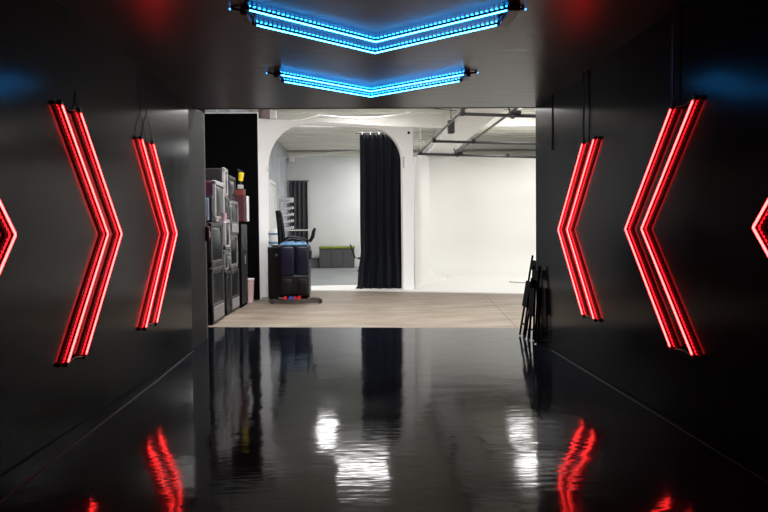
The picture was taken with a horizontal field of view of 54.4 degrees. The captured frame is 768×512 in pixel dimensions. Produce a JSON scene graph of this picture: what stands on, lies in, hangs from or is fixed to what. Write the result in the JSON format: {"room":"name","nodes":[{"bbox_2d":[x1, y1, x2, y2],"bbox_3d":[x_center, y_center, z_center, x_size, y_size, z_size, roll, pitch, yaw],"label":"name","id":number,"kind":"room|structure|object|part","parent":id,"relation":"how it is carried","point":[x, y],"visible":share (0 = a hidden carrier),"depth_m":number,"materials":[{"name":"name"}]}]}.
{"room":"studio","nodes":[
{"label":"studio","id":0,"kind":"room"},
{"bbox_2d":[0,0,191,487],"bbox_3d":[-2.137,-0.154,2.848,0.140,2.925,11.850,-1,2,-2],"label":"wall","id":1,"kind":"structure","parent":0,"point":[48,54],"depth_m":5.20,"materials":[{"name":"black paint"}]},
{"bbox_2d":[0,200,16,272],"bbox_3d":[-2.071,-0.163,3.622,0.045,1.877,1.185,-1,2,-2],"label":"light","id":2,"kind":"object","parent":1,"relation":"attached to","point":[12,234],"visible":1,"depth_m":4.12,"materials":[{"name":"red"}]},
{"bbox_2d":[55,91,121,366],"bbox_3d":[-2.137,-0.223,5.494,0.045,1.877,1.215,-1,2,-2],"label":"light","id":3,"kind":"object","parent":1,"relation":"attached to","point":[78,111],"visible":1,"depth_m":5.42,"materials":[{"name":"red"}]},
{"bbox_2d":[0,351,192,502],"bbox_3d":[-2.074,1.217,5.642,0.031,0.004,6.341,-1,2,-3],"label":"trim","id":4,"kind":"structure","parent":1,"relation":"attached to","point":[73,445],"depth_m":4.88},
{"bbox_2d":[138,65,176,330],"bbox_3d":[-2.204,-0.551,7.324,0.043,2.417,1.255,-1,2,-2],"label":"light","id":5,"kind":"object","parent":1,"relation":"attached to","point":[140,138],"visible":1,"depth_m":7.23,"materials":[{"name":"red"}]},
{"bbox_2d":[199,109,205,167],"bbox_3d":[-3.659,-1.305,12.444,0.180,4.640,6.000,-1,2,-2],"label":"wall","id":6,"kind":"structure","parent":0,"point":[201,110],"depth_m":15.33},
{"bbox_2d":[205,109,223,111],"bbox_3d":[-3.674,-1.419,15.994,0.400,4.640,1.100,-1,2,-2],"label":"wall","id":7,"kind":"structure","parent":0,"point":[206,110],"depth_m":15.40,"materials":[{"name":"white paint"}]},
{"bbox_2d":[224,109,287,246],"bbox_3d":[-3.688,-1.647,23.094,0.170,4.640,13.300,-1,2,-2],"label":"wall","id":8,"kind":"structure","parent":0,"point":[277,167],"depth_m":26.63,"materials":[{"name":"white paint"}]},
{"bbox_2d":[268,179,270,246],"bbox_3d":[-3.560,-0.858,23.249,0.080,3.050,0.150,-1,2,-2],"label":"trim","id":9,"kind":"structure","parent":8,"relation":"attached to","point":[269,180],"depth_m":23.17,"materials":[{"name":"white paint"}]},
{"bbox_2d":[271,184,274,246],"bbox_3d":[-3.609,-0.834,24.074,0.040,2.950,1.500,-1,2,-2],"label":"door","id":10,"kind":"structure","parent":8,"relation":"in","point":[272,186],"depth_m":24.15,"materials":[{"name":"white plastic"}]},
{"bbox_2d":[275,186,276,228],"bbox_3d":[-3.618,-0.911,24.897,0.080,3.050,0.150,-1,2,-2],"label":"trim","id":11,"kind":"structure","parent":8,"relation":"attached to","point":[275,186],"depth_m":24.81,"materials":[{"name":"white paint"}]},
{"bbox_2d":[280,198,293,229],"bbox_3d":[-3.484,-1.477,26.761,0.490,1.220,0.200,-1,2,-2],"label":"wall rack","id":12,"kind":"object","parent":8,"relation":"attached to","point":[283,200],"visible":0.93,"depth_m":26.71,"materials":[{"name":"white plastic"}]},
{"bbox_2d":[277,150,359,157],"bbox_3d":[-1.563,-3.680,25.857,4.255,0.549,0.040,-1,2,-2],"label":"conduit","id":13,"kind":"object","parent":8,"relation":"attached to","point":[357,150],"visible":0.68,"depth_m":25.83,"materials":[{"name":"white plastic"}]},
{"bbox_2d":[57,0,686,108],"bbox_3d":[0.012,-1.705,3.075,4.485,0.120,12.450,-1,2,-2],"label":"ceiling","id":14,"kind":"structure","parent":0,"point":[204,51],"depth_m":6.21,"materials":[{"name":"black paint"}]},
{"bbox_2d":[266,70,478,96],"bbox_3d":[-0.128,-1.770,7.723,2.044,0.050,1.205,-1,2,-2],"label":"light","id":15,"kind":"object","parent":14,"relation":"attached to","point":[466,75],"visible":1,"depth_m":7.62,"materials":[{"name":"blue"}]},
{"bbox_2d":[229,3,526,53],"bbox_3d":[-0.056,-1.705,5.671,2.044,0.050,1.255,-1,2,-2],"label":"light","id":16,"kind":"object","parent":14,"relation":"attached to","point":[510,11],"visible":1,"depth_m":5.53,"materials":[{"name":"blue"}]},
{"bbox_2d":[230,107,535,108],"bbox_3d":[-0.197,-1.911,9.313,4.505,0.144,0.040,-1,2,-2],"label":"trim","id":17,"kind":"structure","parent":14,"relation":"attached to","point":[492,107],"depth_m":9.31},
{"bbox_2d":[552,95,552,149],"bbox_3d":[1.924,-1.526,8.534,0.015,0.625,0.021,-1,2,-2],"label":"hanging cord","id":18,"kind":"object","parent":14,"relation":"hanging from","point":[552,95],"visible":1,"depth_m":8.52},
{"bbox_2d":[208,291,535,327],"bbox_3d":[1.965,0.762,19.966,11.900,0.076,20.500,-1,2,-2],"label":"floor","id":19,"kind":"structure","parent":0,"point":[374,309],"depth_m":12.96,"materials":[{"name":"beige wood"}]},
{"bbox_2d":[207,265,224,324],"bbox_3d":[-2.910,0.602,11.720,0.655,0.860,0.980,-1,2,-2],"label":"television","id":20,"kind":"object","parent":19,"relation":"on","point":[215,275],"visible":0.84,"depth_m":11.47,"materials":[{"name":"silver metal"}]},
{"bbox_2d":[206,222,222,267],"bbox_3d":[-2.919,-0.173,11.695,0.634,0.690,0.940,-1,2,-2],"label":"television","id":21,"kind":"object","parent":20,"relation":"on","point":[215,245],"visible":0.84,"depth_m":11.53,"materials":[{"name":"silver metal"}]},
{"bbox_2d":[206,196,214,222],"bbox_3d":[-2.718,-0.708,11.329,0.270,0.400,0.192,-1,2,-2],"label":"speaker","id":22,"kind":"object","parent":21,"relation":"on","point":[210,213],"visible":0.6,"depth_m":11.25},
{"bbox_3d":[-2.660,-0.706,11.242,0.050,0.340,0.014,-1,2,-2],"label":"panel","id":23,"kind":"part","parent":22,"relation":"part of","materials":[{"name":"blue plastic"}]},
{"bbox_2d":[205,180,224,222],"bbox_3d":[-2.939,-0.856,11.953,0.653,0.660,0.800,-1,2,-2],"label":"television","id":24,"kind":"object","parent":21,"relation":"on","point":[214,188],"visible":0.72,"depth_m":11.74,"materials":[{"name":"silver metal"}]},
{"bbox_2d":[221,213,226,222],"bbox_3d":[-2.552,-0.606,11.905,0.100,0.155,0.100,-1,2,-2],"label":"paper cup","id":25,"kind":"object","parent":21,"relation":"on","point":[223,215],"visible":1,"depth_m":11.87,"materials":[{"name":"pink paper"}]},
{"bbox_2d":[214,302,224,320],"bbox_3d":[-2.588,0.867,11.740,0.017,0.205,0.860,-1,2,-2],"label":"speaker grille","id":26,"kind":"object","parent":20,"relation":"attached to","point":[219,307],"depth_m":11.71,"materials":[{"name":"silver metal"}]},
{"bbox_2d":[224,270,231,315],"bbox_3d":[-2.945,0.631,12.701,0.634,0.740,0.460,-1,2,-2],"label":"television","id":27,"kind":"object","parent":19,"relation":"on","point":[227,274],"visible":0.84,"depth_m":12.60,"materials":[{"name":"black plastic"}]},
{"bbox_2d":[220,250,229,271],"bbox_3d":[-2.916,0.081,12.684,0.552,0.360,0.460,-1,2,-2],"label":"television","id":28,"kind":"object","parent":27,"relation":"on","point":[226,254],"visible":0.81,"depth_m":12.61,"materials":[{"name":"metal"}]},
{"bbox_2d":[222,219,230,249],"bbox_3d":[-2.931,-0.359,12.670,0.586,0.520,0.460,-1,2,-2],"label":"television","id":29,"kind":"object","parent":28,"relation":"on","point":[225,226],"visible":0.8,"depth_m":12.56,"materials":[{"name":"plastic"}]},
{"bbox_2d":[225,198,230,218],"bbox_3d":[-2.895,-0.799,12.657,0.552,0.360,0.460,-1,2,-2],"label":"television","id":30,"kind":"object","parent":29,"relation":"on","point":[227,200],"visible":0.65,"depth_m":12.69,"materials":[{"name":"metal"}]},
{"bbox_2d":[205,167,227,197],"bbox_3d":[-2.924,-1.228,12.627,0.539,0.500,0.460,-1,2,-5],"label":"television","id":31,"kind":"object","parent":30,"relation":"on","point":[218,174],"visible":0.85,"depth_m":12.42,"materials":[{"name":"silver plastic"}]},
{"bbox_2d":[205,112,260,299],"bbox_3d":[-3.120,-1.022,15.450,1.090,3.870,0.071,-1,2,-2],"label":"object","id":32,"kind":"object","parent":19,"relation":"on","point":[231,138],"visible":0.57,"depth_m":15.38,"materials":[{"name":"black paint"}]},
{"bbox_2d":[228,268,239,311],"bbox_3d":[-2.978,0.609,13.390,0.655,0.740,0.860,-1,2,-2],"label":"television","id":33,"kind":"object","parent":19,"relation":"on","point":[235,296],"visible":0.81,"depth_m":13.33,"materials":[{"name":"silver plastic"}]},
{"bbox_2d":[229,235,237,269],"bbox_3d":[-2.986,-0.071,13.368,0.634,0.620,0.800,-1,2,-2],"label":"television","id":34,"kind":"object","parent":33,"relation":"on","point":[233,251],"visible":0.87,"depth_m":13.33,"materials":[{"name":"grey plastic"}]},
{"bbox_2d":[229,200,238,234],"bbox_3d":[-2.947,-0.681,13.350,0.588,0.600,0.800,-1,2,-2],"label":"television","id":35,"kind":"object","parent":34,"relation":"on","point":[234,221],"visible":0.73,"depth_m":13.28,"materials":[{"name":"plastic"}]},
{"bbox_2d":[228,175,235,200],"bbox_3d":[-2.970,-1.202,13.373,0.539,0.440,0.660,-1,2,-2],"label":"television","id":36,"kind":"object","parent":35,"relation":"on","point":[231,180],"visible":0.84,"depth_m":13.31,"materials":[{"name":"grey plastic"}]},
{"bbox_2d":[232,224,238,231],"bbox_3d":[-2.659,-0.496,13.366,0.017,0.143,0.680,-1,2,-2],"label":"speaker grille","id":37,"kind":"object","parent":35,"relation":"attached to","point":[235,227],"depth_m":13.34,"materials":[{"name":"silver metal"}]},
{"bbox_2d":[232,296,239,308],"bbox_3d":[-2.657,0.837,13.408,0.017,0.176,0.740,-1,2,-2],"label":"speaker grille","id":38,"kind":"object","parent":33,"relation":"attached to","point":[235,299],"depth_m":13.36,"materials":[{"name":"silver metal"}]},
{"bbox_2d":[237,222,247,307],"bbox_3d":[-2.896,0.151,14.219,0.538,1.600,0.720,-1,2,-2],"label":"storage cabinet","id":39,"kind":"object","parent":19,"relation":"on","point":[242,236],"visible":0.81,"depth_m":14.02,"materials":[{"name":"black metal"}]},
{"bbox_2d":[236,195,248,221],"bbox_3d":[-2.783,-0.898,14.140,0.380,0.500,0.560,-1,2,-2],"label":"box","id":40,"kind":"object","parent":39,"relation":"on","point":[243,200],"visible":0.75,"depth_m":13.87,"materials":[{"name":"red cardboard"}]},
{"bbox_2d":[236,189,245,194],"bbox_3d":[-2.755,-1.205,14.101,0.250,0.115,0.310,-1,2,-2],"label":"box","id":41,"kind":"object","parent":40,"relation":"on","point":[238,191],"visible":0.51,"depth_m":13.95,"materials":[{"name":"red"}]},
{"bbox_2d":[237,169,243,188],"bbox_3d":[-2.703,-1.455,14.075,0.141,0.383,0.120,-1,2,-2],"label":"drill","id":42,"kind":"object","parent":41,"relation":"on","point":[240,174],"visible":0.95,"depth_m":14.03,"materials":[{"name":"yellow plastic"}]},
{"bbox_3d":[-2.654,0.154,14.057,0.015,1.500,0.340,-1,2,-2],"label":"door","id":43,"kind":"part","parent":39,"relation":"part of","materials":[{"name":"black metal"}]},
{"bbox_3d":[-2.666,0.143,14.407,0.015,1.500,0.340,-1,2,-2],"label":"door","id":44,"kind":"part","parent":39,"relation":"part of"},
{"bbox_2d":[247,278,253,302],"bbox_3d":[-2.688,0.685,14.894,0.210,0.484,0.210,-1,2,-2],"label":"bucket","id":45,"kind":"object","parent":19,"relation":"on","point":[250,280],"visible":0.55,"depth_m":14.82,"materials":[{"name":"pink plastic"}]},
{"bbox_2d":[268,229,282,299],"bbox_3d":[-2.206,0.164,15.643,0.424,1.470,0.405,-1,2,-2],"label":"water dispenser","id":46,"kind":"object","parent":19,"relation":"on","point":[273,252],"visible":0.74,"depth_m":15.49,"materials":[{"name":"black plastic"}]},
{"bbox_2d":[268,229,279,246],"bbox_3d":[-2.280,-0.381,15.645,0.288,0.380,0.288,-1,2,-2],"label":"bottle","id":47,"kind":"object","parent":46,"relation":"on","point":[272,234],"depth_m":15.52,"materials":[{"name":"white plastic"}]},
{"bbox_2d":[269,210,321,303],"bbox_3d":[-1.735,0.004,14.926,1.030,1.823,0.980,-1,2,-2],"label":"cart","id":48,"kind":"object","parent":19,"relation":"on","point":[295,258],"depth_m":14.58,"materials":[{"name":"black plastic"}]},
{"bbox_3d":[-2.032,-0.559,14.684,0.196,0.676,0.112,0,2,20],"label":"control post","id":49,"kind":"part","parent":48,"relation":"part of","materials":[{"name":"black plastic"}]},
{"bbox_3d":[-1.782,-0.249,14.906,0.520,0.085,0.680,-1,2,-2],"label":"tank lid","id":50,"kind":"part","parent":48,"relation":"part of","materials":[{"name":"blue plastic"}]},
{"bbox_3d":[-1.769,0.087,14.927,0.580,0.600,0.720,-1,2,-2],"label":"water tank","id":51,"kind":"part","parent":48,"relation":"part of","materials":[{"name":"blue plastic"}]},
{"bbox_2d":[284,229,311,230],"bbox_3d":[-1.690,-0.508,14.761,0.540,0.028,0.220,-1,2,-2],"label":"shelf","id":52,"kind":"object","parent":48,"relation":"attached to","point":[284,229],"depth_m":14.65,"materials":[{"name":"grey plastic"}]},
{"bbox_3d":[-1.482,-0.215,14.794,0.113,0.575,0.107,0,2,21],"label":"post","id":53,"kind":"part","parent":48,"relation":"part of","materials":[{"name":"black plastic"}]},
{"bbox_2d":[0,327,767,511],"bbox_3d":[0.024,1.282,4.011,5.500,0.060,14.330,-1,2,-2],"label":"floor","id":54,"kind":"structure","parent":0,"point":[254,419],"depth_m":4.97,"materials":[{"name":"black"}]},
{"bbox_2d":[188,103,206,349],"bbox_3d":[-2.382,-0.367,9.255,0.140,2.945,0.960,-1,2,-2],"label":"end panel","id":55,"kind":"object","parent":54,"relation":"on","point":[195,116],"visible":0.57,"depth_m":9.27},
{"bbox_2d":[203,113,207,338],"bbox_3d":[-2.373,-0.384,9.775,0.075,2.945,0.080,-1,2,-2],"label":"trim","id":56,"kind":"structure","parent":55,"relation":"attached to","point":[203,113],"depth_m":9.79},
{"bbox_2d":[205,215,209,240],"bbox_3d":[-2.307,-0.362,9.778,0.057,0.340,0.070,-1,2,-2],"label":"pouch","id":57,"kind":"object","parent":56,"relation":"hanging from","point":[207,228],"visible":1,"depth_m":9.75,"materials":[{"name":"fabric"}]},
{"bbox_2d":[519,255,535,337],"bbox_3d":[1.873,0.521,9.653,0.202,1.057,0.328,-1,2,-2],"label":"folding chair","id":58,"kind":"object","parent":54,"relation":"on","point":[525,303],"visible":0.71,"depth_m":9.69,"materials":[{"name":"black metal"}]},
{"bbox_3d":[1.847,0.492,9.651,0.074,0.336,0.270,-1,2,-2],"label":"seat","id":59,"kind":"part","parent":58,"relation":"part of","materials":[{"name":"black fabric"}]},
{"bbox_3d":[1.883,0.666,9.786,0.136,0.759,0.026,-1,2,-2],"label":"leg","id":60,"kind":"part","parent":58,"relation":"part of","materials":[{"name":"black metal"}]},
{"bbox_3d":[1.878,0.522,9.503,0.202,1.050,0.028,-1,2,-2],"label":"leg","id":61,"kind":"part","parent":58,"relation":"part of","materials":[{"name":"black metal"}]},
{"bbox_3d":[1.939,0.120,9.643,0.036,0.128,0.290,-1,2,-2],"label":"backrest","id":62,"kind":"part","parent":58,"relation":"part of","materials":[{"name":"black fabric"}]},
{"bbox_2d":[528,266,540,342],"bbox_3d":[1.858,0.592,9.214,0.105,0.932,0.328,-1,2,-2],"label":"folding chair","id":63,"kind":"object","parent":54,"relation":"on","point":[533,301],"visible":1,"depth_m":9.10,"materials":[{"name":"black metal"}]},
{"bbox_3d":[1.850,0.586,9.364,0.084,0.930,0.028,-1,2,-2],"label":"leg","id":64,"kind":"part","parent":63,"relation":"part of","materials":[{"name":"black metal"}]},
{"bbox_3d":[1.826,0.570,9.213,0.041,0.339,0.270,-1,2,-2],"label":"seat","id":65,"kind":"part","parent":63,"relation":"part of","materials":[{"name":"black fabric"}]},
{"bbox_3d":[1.881,0.718,9.347,0.051,0.670,0.026,-1,2,-2],"label":"leg","id":66,"kind":"part","parent":63,"relation":"part of","materials":[{"name":"black metal"}]},
{"bbox_3d":[1.877,0.238,9.204,0.025,0.130,0.290,-1,2,-2],"label":"backrest","id":67,"kind":"part","parent":63,"relation":"part of","materials":[{"name":"black fabric"}]},
{"bbox_3d":[1.860,0.595,9.064,0.084,0.930,0.028,-1,2,-2],"label":"leg","id":68,"kind":"part","parent":63,"relation":"part of","materials":[{"name":"black metal"}]},
{"bbox_3d":[1.890,0.726,9.092,0.051,0.670,0.026,-1,2,-2],"label":"leg","id":69,"kind":"part","parent":63,"relation":"part of","materials":[{"name":"black metal"}]},
{"bbox_2d":[536,97,551,348],"bbox_3d":[2.001,-0.392,9.043,0.144,2.925,0.750,-1,2,-2],"label":"end panel","id":70,"kind":"object","parent":54,"relation":"on","point":[543,111],"visible":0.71,"depth_m":8.99,"materials":[{"name":"black"}]},
{"bbox_2d":[250,108,535,150],"bbox_3d":[1.921,-3.967,19.764,11.900,0.138,20.600,-1,2,-2],"label":"ceiling","id":71,"kind":"structure","parent":0,"point":[291,139],"depth_m":25.22,"materials":[{"name":"white paint"}]},
{"bbox_2d":[295,108,459,120],"bbox_3d":[0.050,-3.518,18.240,5.397,0.687,0.501,-1,2,-15],"label":"cable","id":72,"kind":"object","parent":71,"relation":"hanging from","point":[459,108],"visible":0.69,"depth_m":18.36,"materials":[{"name":"white plastic"}]},
{"bbox_2d":[355,121,401,288],"bbox_3d":[-0.017,-1.526,17.995,1.398,4.627,0.369,-1,2,-2],"label":"curtain","id":73,"kind":"object","parent":71,"relation":"hanging from","point":[380,264],"visible":0.82,"depth_m":18.07,"materials":[{"name":"fabric"}]},
{"bbox_3d":[-0.014,-2.971,18.025,1.350,0.028,0.028,-1,2,-2],"label":"rod","id":74,"kind":"part","parent":73,"relation":"part of","materials":[{"name":"silver metal"}]},
{"bbox_2d":[447,109,454,133],"bbox_3d":[1.538,-3.323,17.164,0.150,1.010,0.208,-1,2,-2],"label":"wall speaker","id":75,"kind":"object","parent":71,"relation":"hanging from","point":[451,128],"visible":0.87,"depth_m":17.08,"materials":[{"name":"black plastic"}]},
{"bbox_2d":[449,121,453,131],"bbox_3d":[1.545,-2.965,17.076,0.120,0.250,0.010,-1,2,-2],"label":"grille","id":76,"kind":"object","parent":75,"relation":"attached to","point":[451,127],"depth_m":17.07,"materials":[{"name":"black metal"}]},
{"bbox_2d":[419,108,504,156],"bbox_3d":[1.893,-3.636,21.976,0.830,0.700,15.200,-1,2,-2],"label":"air duct","id":77,"kind":"object","parent":71,"relation":"hanging from","point":[466,127],"visible":0.39,"depth_m":19.01,"materials":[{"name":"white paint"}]},
{"bbox_2d":[417,108,535,157],"bbox_3d":[4.197,-3.302,17.829,6.321,1.145,10.334,-1,2,-2],"label":"grid","id":78,"kind":"object","parent":71,"relation":"hanging from","point":[512,114],"visible":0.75,"depth_m":18.12,"materials":[{"name":"metal"}]},
{"bbox_2d":[287,149,535,266],"bbox_3d":[1.586,-1.921,30.028,11.900,4.640,0.200,-1,2,-2],"label":"wall","id":79,"kind":"structure","parent":0,"point":[333,185],"depth_m":29.79,"materials":[{"name":"white paint"}]},
{"bbox_2d":[289,156,294,162],"bbox_3d":[-3.653,-3.858,29.597,0.240,0.300,0.170,-1,2,-2],"label":"wall box","id":80,"kind":"object","parent":79,"relation":"attached to","point":[291,160],"visible":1,"depth_m":29.52,"materials":[{"name":"white plastic"}]},
{"bbox_2d":[288,180,308,241],"bbox_3d":[-3.377,-1.273,29.649,0.840,3.445,0.250,-1,2,-2],"label":"curtain","id":81,"kind":"object","parent":79,"relation":"hanging from","point":[298,190],"visible":0.53,"depth_m":29.59,"materials":[{"name":"fabric"}]},
{"bbox_2d":[286,151,535,156],"bbox_3d":[1.722,-4.075,29.764,11.200,0.140,0.200,-1,2,-2],"label":"crown molding","id":82,"kind":"structure","parent":79,"relation":"attached to","point":[299,154],"depth_m":29.69,"materials":[{"name":"white paint"}]},
{"bbox_2d":[310,266,531,293],"bbox_3d":[2.045,0.642,22.217,11.180,0.030,15.600,-1,2,-2],"label":"floor","id":83,"kind":"structure","parent":0,"point":[465,283],"depth_m":19.73,"materials":[{"name":"paint"}]},
{"bbox_2d":[311,258,318,267],"bbox_3d":[-2.808,0.272,29.293,0.520,0.380,0.520,-1,2,-2],"label":"storage box","id":84,"kind":"object","parent":83,"relation":"on","point":[315,261],"visible":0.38,"depth_m":29.05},
{"bbox_2d":[259,118,413,296],"bbox_3d":[-1.012,-1.067,16.833,3.753,3.830,0.106,-1,2,-26],"label":"arch","id":85,"kind":"object","parent":83,"relation":"on","point":[270,130],"visible":0.83,"depth_m":17.16,"materials":[{"name":"white paint"}]},
{"bbox_2d":[258,109,276,118],"bbox_3d":[-2.504,-3.107,16.001,0.385,0.330,0.250,-1,2,-2],"label":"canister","id":86,"kind":"object","parent":85,"relation":"on","point":[263,113],"visible":0.6,"depth_m":15.94,"materials":[{"name":"white plastic"}]},
{"bbox_2d":[319,246,354,267],"bbox_3d":[-1.840,0.032,29.309,1.400,0.840,0.700,-1,2,-2],"label":"storage box","id":87,"kind":"object","parent":83,"relation":"on","point":[329,256],"depth_m":28.97,"materials":[{"name":"grey fabric"}]},
{"bbox_2d":[414,157,535,288],"bbox_3d":[3.013,-1.251,22.482,9.789,3.878,4.206,-2,2,-42],"label":"wall","id":88,"kind":"structure","parent":0,"point":[473,215],"depth_m":24.48,"materials":[{"name":"white paint"}]},
{"bbox_2d":[551,0,767,478],"bbox_3d":[2.210,-0.196,2.865,0.140,2.925,11.580,-1,2,-2],"label":"wall","id":89,"kind":"structure","parent":0,"point":[713,262],"depth_m":5.21,"materials":[{"name":"black paint"}]},
{"bbox_2d":[558,71,597,321],"bbox_3d":[1.948,-0.604,7.568,0.043,2.407,1.275,-1,2,-2],"label":"light","id":90,"kind":"object","parent":89,"relation":"attached to","point":[594,139],"visible":1,"depth_m":7.47,"materials":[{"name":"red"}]},
{"bbox_2d":[551,350,767,482],"bbox_3d":[2.030,1.179,5.615,0.013,0.004,6.000,-1,2,-2],"label":"trim","id":91,"kind":"structure","parent":89,"relation":"attached to","point":[551,350],"depth_m":5.19,"materials":[{"name":"black"}]},
{"bbox_2d":[625,7,699,359],"bbox_3d":[2.020,-0.538,5.510,0.043,2.407,1.275,-1,2,-2],"label":"light","id":92,"kind":"object","parent":89,"relation":"attached to","point":[695,98],"visible":1,"depth_m":5.41,"materials":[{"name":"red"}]},
{"bbox_2d":[752,199,767,255],"bbox_3d":[2.090,-0.476,3.542,0.043,2.407,1.235,-1,2,-2],"label":"light","id":93,"kind":"object","parent":89,"relation":"attached to","point":[756,226],"visible":1,"depth_m":4.08,"materials":[{"name":"red plastic"}]},
{"bbox_3d":[7.792,-1.658,19.993,0.200,4.640,20.500,-1,2,-2],"label":"wall","id":94,"kind":"structure","parent":0,"visible":0},
{"bbox_2d":[277,116,535,128],"bbox_3d":[2.070,-3.580,19.931,11.200,0.280,0.300,-1,2,-2],"label":"ceiling beam","id":95,"kind":"structure","parent":94,"relation":"attached to","point":[399,121],"depth_m":19.75,"materials":[{"name":"white paint"}]}
]}

